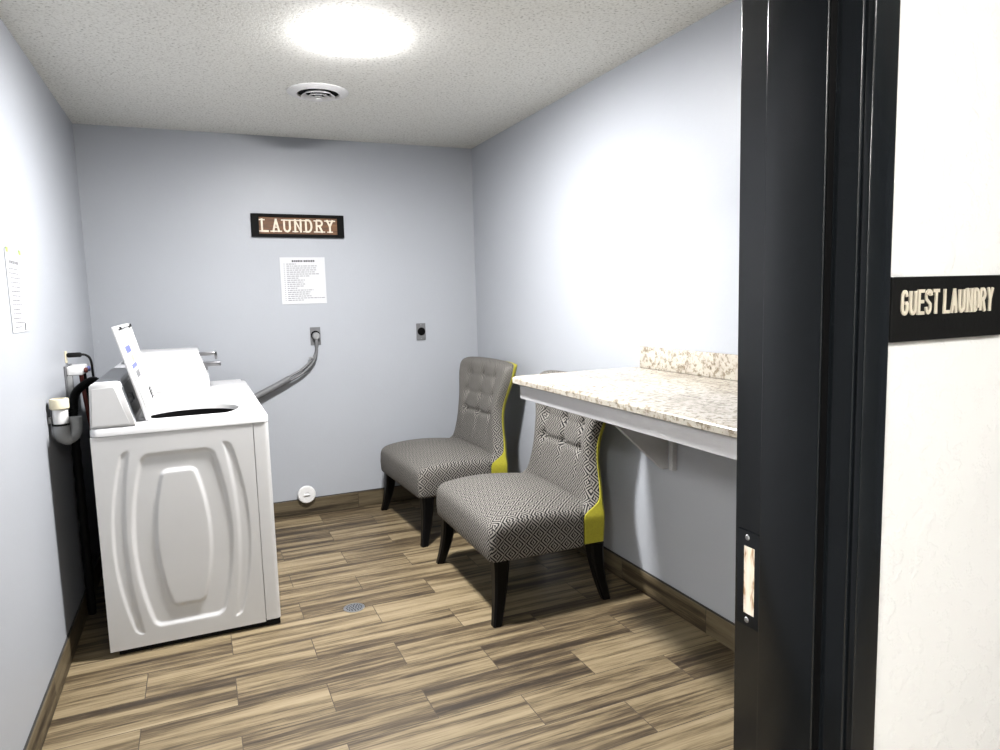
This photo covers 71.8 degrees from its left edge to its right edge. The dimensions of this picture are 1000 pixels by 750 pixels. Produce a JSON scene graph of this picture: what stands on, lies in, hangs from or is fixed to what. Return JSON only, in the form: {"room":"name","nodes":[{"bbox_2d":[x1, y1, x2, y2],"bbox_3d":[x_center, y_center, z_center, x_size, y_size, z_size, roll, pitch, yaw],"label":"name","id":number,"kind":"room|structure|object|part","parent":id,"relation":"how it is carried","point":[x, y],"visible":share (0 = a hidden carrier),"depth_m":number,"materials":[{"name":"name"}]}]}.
{"room":"laundry","nodes":[
{"label":"laundry","id":0,"kind":"room"},
{"bbox_2d":[0,18,100,749],"bbox_3d":[-1.639,-0.019,2.238,0.100,2.440,3.873,-4,7,-23],"label":"wall","id":1,"kind":"structure","parent":0,"point":[42,585],"depth_m":2.58,"materials":[{"name":"paint"}]},
{"bbox_2d":[4,246,27,332],"bbox_3d":[-1.665,-0.290,2.381,0.004,0.286,0.222,-4,7,-23],"label":"paper notice","id":2,"kind":"object","parent":1,"relation":"attached to","point":[13,265],"visible":1,"depth_m":2.37,"materials":[{"name":"grey paper"}]},
{"bbox_2d":[26,554,102,749],"bbox_3d":[-1.557,1.137,2.392,0.009,0.105,3.873,-4,7,-23],"label":"baseboard","id":3,"kind":"structure","parent":1,"relation":"attached to","point":[41,728],"depth_m":2.56,"materials":[{"name":"brown wood"}]},
{"bbox_2d":[47,397,82,444],"bbox_3d":[-1.728,0.185,2.752,0.068,0.190,0.123,4,8,38],"label":"standpipe","id":4,"kind":"object","parent":1,"relation":"attached to","point":[67,430],"visible":1,"depth_m":2.72,"materials":[{"name":"beige plastic"}]},
{"bbox_2d":[64,351,67,362],"bbox_3d":[-1.988,-0.082,3.166,0.005,0.055,0.040,-4,7,-23],"label":"wall outlet","id":5,"kind":"object","parent":1,"relation":"attached to","point":[65,352],"visible":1,"depth_m":3.15,"materials":[{"name":"beige plastic"}]},
{"bbox_2d":[64,363,90,398],"bbox_3d":[-1.952,0.047,3.212,0.088,0.195,0.180,-4,7,-23],"label":"box","id":6,"kind":"object","parent":1,"relation":"attached to","point":[70,370],"visible":0.85,"depth_m":3.12,"materials":[{"name":"white plastic"}]},
{"bbox_3d":[-1.989,0.050,3.196,0.008,0.195,0.180,-4,7,-23],"label":"plate","id":7,"kind":"part","parent":6,"relation":"part of","materials":[{"name":"white plastic"}]},
{"bbox_2d":[83,373,88,402],"bbox_3d":[-1.928,0.545,3.328,0.047,1.119,0.053,-2,6,-1],"label":"supply hose","id":8,"kind":"object","parent":6,"relation":"hanging from","point":[85,374],"visible":0.08,"depth_m":3.25,"materials":[{"name":"black rubber"}]},
{"bbox_2d":[79,375,95,497],"bbox_3d":[-1.891,0.554,3.246,0.047,1.119,0.053,-2,6,-1],"label":"supply hose","id":9,"kind":"object","parent":6,"relation":"hanging from","point":[81,377],"visible":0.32,"depth_m":3.17,"materials":[{"name":"red rubber"}]},
{"bbox_2d":[66,352,94,376],"bbox_3d":[-1.931,0.097,3.212,0.112,0.406,0.029,-5,7,-29],"label":"power cord","id":10,"kind":"object","parent":1,"relation":"attached to","point":[76,354],"visible":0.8,"depth_m":3.19,"materials":[{"name":"black rubber"}]},
{"bbox_3d":[-1.908,0.096,3.230,0.055,0.402,0.014,-7,9,-42],"label":"cord","id":11,"kind":"part","parent":10,"relation":"part of","materials":[{"name":"black rubber"}]},
{"bbox_2d":[72,124,477,502],"bbox_3d":[-1.289,-0.291,4.545,2.608,2.440,0.100,-4,7,-23],"label":"wall","id":12,"kind":"structure","parent":0,"point":[171,252],"depth_m":4.49,"materials":[{"name":"paint"}]},
{"bbox_2d":[254,332,319,399],"bbox_3d":[-1.392,-0.042,4.420,0.502,0.441,0.043,-5,7,-26],"label":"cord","id":13,"kind":"object","parent":12,"relation":"attached to","point":[315,335],"visible":0.88,"depth_m":4.45,"materials":[{"name":"grey plastic"}]},
{"bbox_2d":[250,213,343,237],"bbox_3d":[-1.286,-0.951,4.412,0.574,0.148,0.021,-4,7,-23],"label":"wall sign","id":14,"kind":"object","parent":12,"relation":"attached to","point":[262,224],"visible":1,"depth_m":4.40,"materials":[{"name":"brown wood"}]},
{"bbox_2d":[279,257,326,303],"bbox_3d":[-1.269,-0.610,4.464,0.282,0.297,0.004,-4,7,-23],"label":"paper notice","id":15,"kind":"object","parent":12,"relation":"attached to","point":[303,279],"visible":1,"depth_m":4.46,"materials":[{"name":"white paper"}]},
{"bbox_2d":[298,486,315,502],"bbox_3d":[-1.280,0.790,4.576,0.116,0.116,0.050,-4,7,-23],"label":"cover","id":16,"kind":"object","parent":12,"relation":"attached to","point":[306,494],"visible":1,"depth_m":4.56,"materials":[{"name":"white plastic"}]},
{"bbox_2d":[310,327,320,344],"bbox_3d":[-1.207,-0.255,4.521,0.066,0.116,0.016,-4,7,-23],"label":"wall outlet","id":17,"kind":"object","parent":12,"relation":"attached to","point":[312,329],"visible":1,"depth_m":4.52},
{"bbox_2d":[273,486,417,518],"bbox_3d":[-1.235,0.873,4.627,2.390,0.105,0.009,-4,7,-23],"label":"baseboard","id":18,"kind":"structure","parent":12,"relation":"attached to","point":[371,497],"depth_m":4.68,"materials":[{"name":"brown wood"}]},
{"bbox_2d":[416,323,425,339],"bbox_3d":[-0.549,-0.301,4.807,0.066,0.116,0.014,-4,7,-23],"label":"wall outlet","id":19,"kind":"object","parent":12,"relation":"attached to","point":[420,327],"visible":1,"depth_m":4.80,"materials":[{"name":"metal"}]},
{"bbox_2d":[418,327,424,334],"bbox_3d":[-0.546,-0.303,4.805,0.054,0.054,0.008,-4,7,-23],"label":"receptacle","id":20,"kind":"object","parent":19,"relation":"attached to","point":[421,330],"depth_m":4.80,"materials":[{"name":"black plastic"}]},
{"bbox_2d":[0,0,733,148],"bbox_3d":[-0.546,-1.354,2.639,2.608,0.060,3.973,-4,7,-23],"label":"ceiling","id":21,"kind":"structure","parent":0,"point":[439,73],"depth_m":2.95,"materials":[{"name":"white paint"}]},
{"bbox_2d":[286,83,348,101],"bbox_3d":[-0.902,-1.384,3.430,0.300,0.037,0.300,-4,7,-23],"label":"ceiling vent","id":22,"kind":"object","parent":21,"relation":"in","point":[317,92],"visible":1,"depth_m":3.39,"materials":[{"name":"white metal"}]},
{"bbox_2d":[42,497,734,749],"bbox_3d":[-0.439,1.138,2.835,2.608,0.060,4.163,-4,7,-23],"label":"floor","id":23,"kind":"structure","parent":0,"point":[424,665],"depth_m":2.65,"materials":[{"name":"brown wood"}]},
{"bbox_2d":[89,323,280,654],"bbox_3d":[-1.427,0.427,3.168,0.664,1.330,0.716,-4,7,-23],"label":"washing machine","id":24,"kind":"object","parent":23,"relation":"on","point":[184,492],"visible":1,"depth_m":2.86,"materials":[{"name":"white metal"}]},
{"bbox_2d":[68,376,98,614],"bbox_3d":[-1.835,0.547,3.129,0.145,1.085,0.056,-6,8,-35],"label":"hose","id":25,"kind":"object","parent":24,"relation":"attached to","point":[73,401],"visible":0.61,"depth_m":3.09,"materials":[{"name":"black rubber"}]},
{"bbox_3d":[-1.516,0.096,2.838,0.020,0.040,0.040,-4,7,-23],"label":"knob","id":26,"kind":"part","parent":24,"relation":"part of","materials":[{"name":"grey plastic"}]},
{"bbox_3d":[-1.611,-0.030,3.063,0.108,0.388,0.610,-4,7,-23],"label":"lid","id":27,"kind":"part","parent":24,"relation":"part of","materials":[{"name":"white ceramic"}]},
{"bbox_3d":[-1.311,0.662,2.861,0.598,0.880,0.012,-4,7,-23],"label":"panel","id":28,"kind":"part","parent":24,"relation":"part of","materials":[{"name":"white metal"}]},
{"bbox_2d":[112,347,253,400],"bbox_3d":[-1.716,0.443,3.838,0.664,1.164,0.716,-4,7,-23],"label":"washing machine","id":29,"kind":"object","parent":24,"relation":"attached to","point":[174,373],"visible":0.06,"depth_m":3.67,"materials":[{"name":"white metal"}]},
{"bbox_3d":[-1.663,0.073,3.845,0.447,0.012,0.610,-4,7,-23],"label":"lid","id":30,"kind":"part","parent":29,"relation":"part of","materials":[{"name":"white metal"}]},
{"bbox_2d":[151,408,234,417],"bbox_3d":[-1.406,0.340,3.182,0.413,0.310,0.413,-4,7,-23],"label":"tub","id":31,"kind":"object","parent":24,"relation":"in","point":[166,412],"depth_m":3.33,"materials":[{"name":"black plastic"}]},
{"bbox_3d":[-1.147,0.603,3.310,0.062,0.874,0.710,-4,7,-23],"label":"panel","id":32,"kind":"part","parent":24,"relation":"part of","materials":[{"name":"white metal"}]},
{"bbox_2d":[344,603,364,612],"bbox_3d":[-0.673,1.073,3.188,0.096,0.003,0.096,-4,7,-23],"label":"floor drain","id":33,"kind":"object","parent":23,"relation":"on","point":[353,607],"visible":1,"depth_m":3.19,"materials":[{"name":"metal"}]},
{"bbox_2d":[380,356,516,547],"bbox_3d":[-0.324,0.418,4.399,0.702,1.010,0.832,-5,7,-26],"label":"slipper chair","id":34,"kind":"object","parent":23,"relation":"on","point":[477,444],"visible":0.96,"depth_m":4.22,"materials":[{"name":"fabric"}]},
{"bbox_3d":[-0.746,0.774,4.636,0.099,0.274,0.101,-5,7,-26],"label":"leg","id":35,"kind":"part","parent":34,"relation":"part of","materials":[{"name":"black wood"}]},
{"bbox_3d":[-0.423,0.839,3.983,0.099,0.274,0.101,-5,7,-26],"label":"leg","id":36,"kind":"part","parent":34,"relation":"part of","materials":[{"name":"black wood"}]},
{"bbox_3d":[-0.392,0.544,4.378,0.542,0.226,0.790,-5,7,-26],"label":"seat","id":37,"kind":"part","parent":34,"relation":"part of","materials":[{"name":"fabric"}]},
{"bbox_3d":[-0.142,0.199,4.467,0.230,0.600,0.759,-5,7,-26],"label":"backrest","id":38,"kind":"part","parent":34,"relation":"part of","materials":[{"name":"fabric"}]},
{"bbox_2d":[436,370,610,627],"bbox_3d":[0.124,0.518,3.412,0.702,1.010,0.832,-4,7,-22],"label":"slipper chair","id":39,"kind":"object","parent":23,"relation":"on","point":[555,504],"visible":0.75,"depth_m":3.19,"materials":[{"name":"fabric"}]},
{"bbox_3d":[-0.285,0.870,3.674,0.099,0.274,0.101,-4,7,-22],"label":"leg","id":40,"kind":"part","parent":39,"relation":"part of","materials":[{"name":"black wood"}]},
{"bbox_3d":[-0.003,0.939,3.003,0.099,0.274,0.101,-4,7,-22],"label":"leg","id":41,"kind":"part","parent":39,"relation":"part of","materials":[{"name":"black wood"}]},
{"bbox_3d":[0.054,0.643,3.395,0.542,0.226,0.790,-4,7,-22],"label":"seat","id":42,"kind":"part","parent":39,"relation":"part of","materials":[{"name":"fabric"}]},
{"bbox_3d":[0.312,0.300,3.468,0.230,0.600,0.759,-4,7,-22],"label":"backrest","id":43,"kind":"part","parent":39,"relation":"part of","materials":[{"name":"fabric"}]},
{"bbox_3d":[0.452,0.902,3.211,0.102,0.274,0.077,-4,7,-22],"label":"leg","id":44,"kind":"part","parent":39,"relation":"part of","materials":[{"name":"black wood"}]},
{"bbox_2d":[471,0,741,622],"bbox_3d":[0.657,-0.196,3.232,0.100,2.440,3.873,-4,7,-23],"label":"wall","id":45,"kind":"structure","parent":0,"point":[606,217],"depth_m":3.18,"materials":[{"name":"paint"}]},
{"bbox_2d":[23,485,734,749],"bbox_3d":[-0.461,0.997,2.861,2.408,0.006,3.873,-4,7,-23],"label":"trim","id":46,"kind":"structure","parent":45,"relation":"attached to","point":[626,560],"depth_m":2.89,"materials":[{"name":"wood"}]},
{"bbox_2d":[512,346,737,470],"bbox_3d":[0.727,0.236,2.218,0.636,0.528,1.886,-4,7,-23],"label":"countertop","id":47,"kind":"structure","parent":45,"relation":"attached to","point":[684,397],"depth_m":2.46,"materials":[{"name":"stone"}]},
{"bbox_2d":[574,545,734,651],"bbox_3d":[0.639,0.968,3.342,0.009,0.105,3.873,-4,7,-23],"label":"baseboard","id":48,"kind":"structure","parent":45,"relation":"attached to","point":[713,625],"depth_m":3.05,"materials":[{"name":"brown wood"}]},
{"bbox_2d":[640,346,737,380],"bbox_3d":[1.011,0.002,2.298,0.020,0.098,1.846,-4,7,-23],"label":"backsplash","id":49,"kind":"structure","parent":45,"relation":"attached to","point":[699,363],"depth_m":2.81,"materials":[{"name":"stone"}]},
{"bbox_2d":[874,0,999,749],"bbox_3d":[0.412,0.074,0.922,5.800,2.440,0.190,-4,7,-23],"label":"wall","id":50,"kind":"structure","parent":0,"point":[938,673],"depth_m":0.88,"materials":[{"name":"white paint"}]},
{"bbox_2d":[733,0,900,749],"bbox_3d":[-0.035,0.281,0.739,1.006,2.094,0.202,-4,7,-23],"label":"door frame","id":51,"kind":"structure","parent":50,"relation":"in","point":[819,78],"depth_m":0.85,"materials":[{"name":"black paint"}]},
{"bbox_3d":[0.358,0.294,0.988,0.002,0.141,0.052,-4,7,-23],"label":"strike plate","id":52,"kind":"part","parent":51,"relation":"part of","materials":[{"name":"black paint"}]},
{"bbox_3d":[0.446,0.256,0.844,0.040,2.094,0.012,-4,7,-23],"label":"casing","id":53,"kind":"part","parent":51,"relation":"part of","materials":[{"name":"black paint"}]},
{"bbox_2d":[888,275,999,342],"bbox_3d":[0.561,-0.085,0.862,0.214,0.078,0.009,-4,7,-23],"label":"room sign","id":54,"kind":"object","parent":50,"relation":"attached to","point":[923,307],"visible":1,"depth_m":0.85,"materials":[{"name":"black plastic"}]}
]}

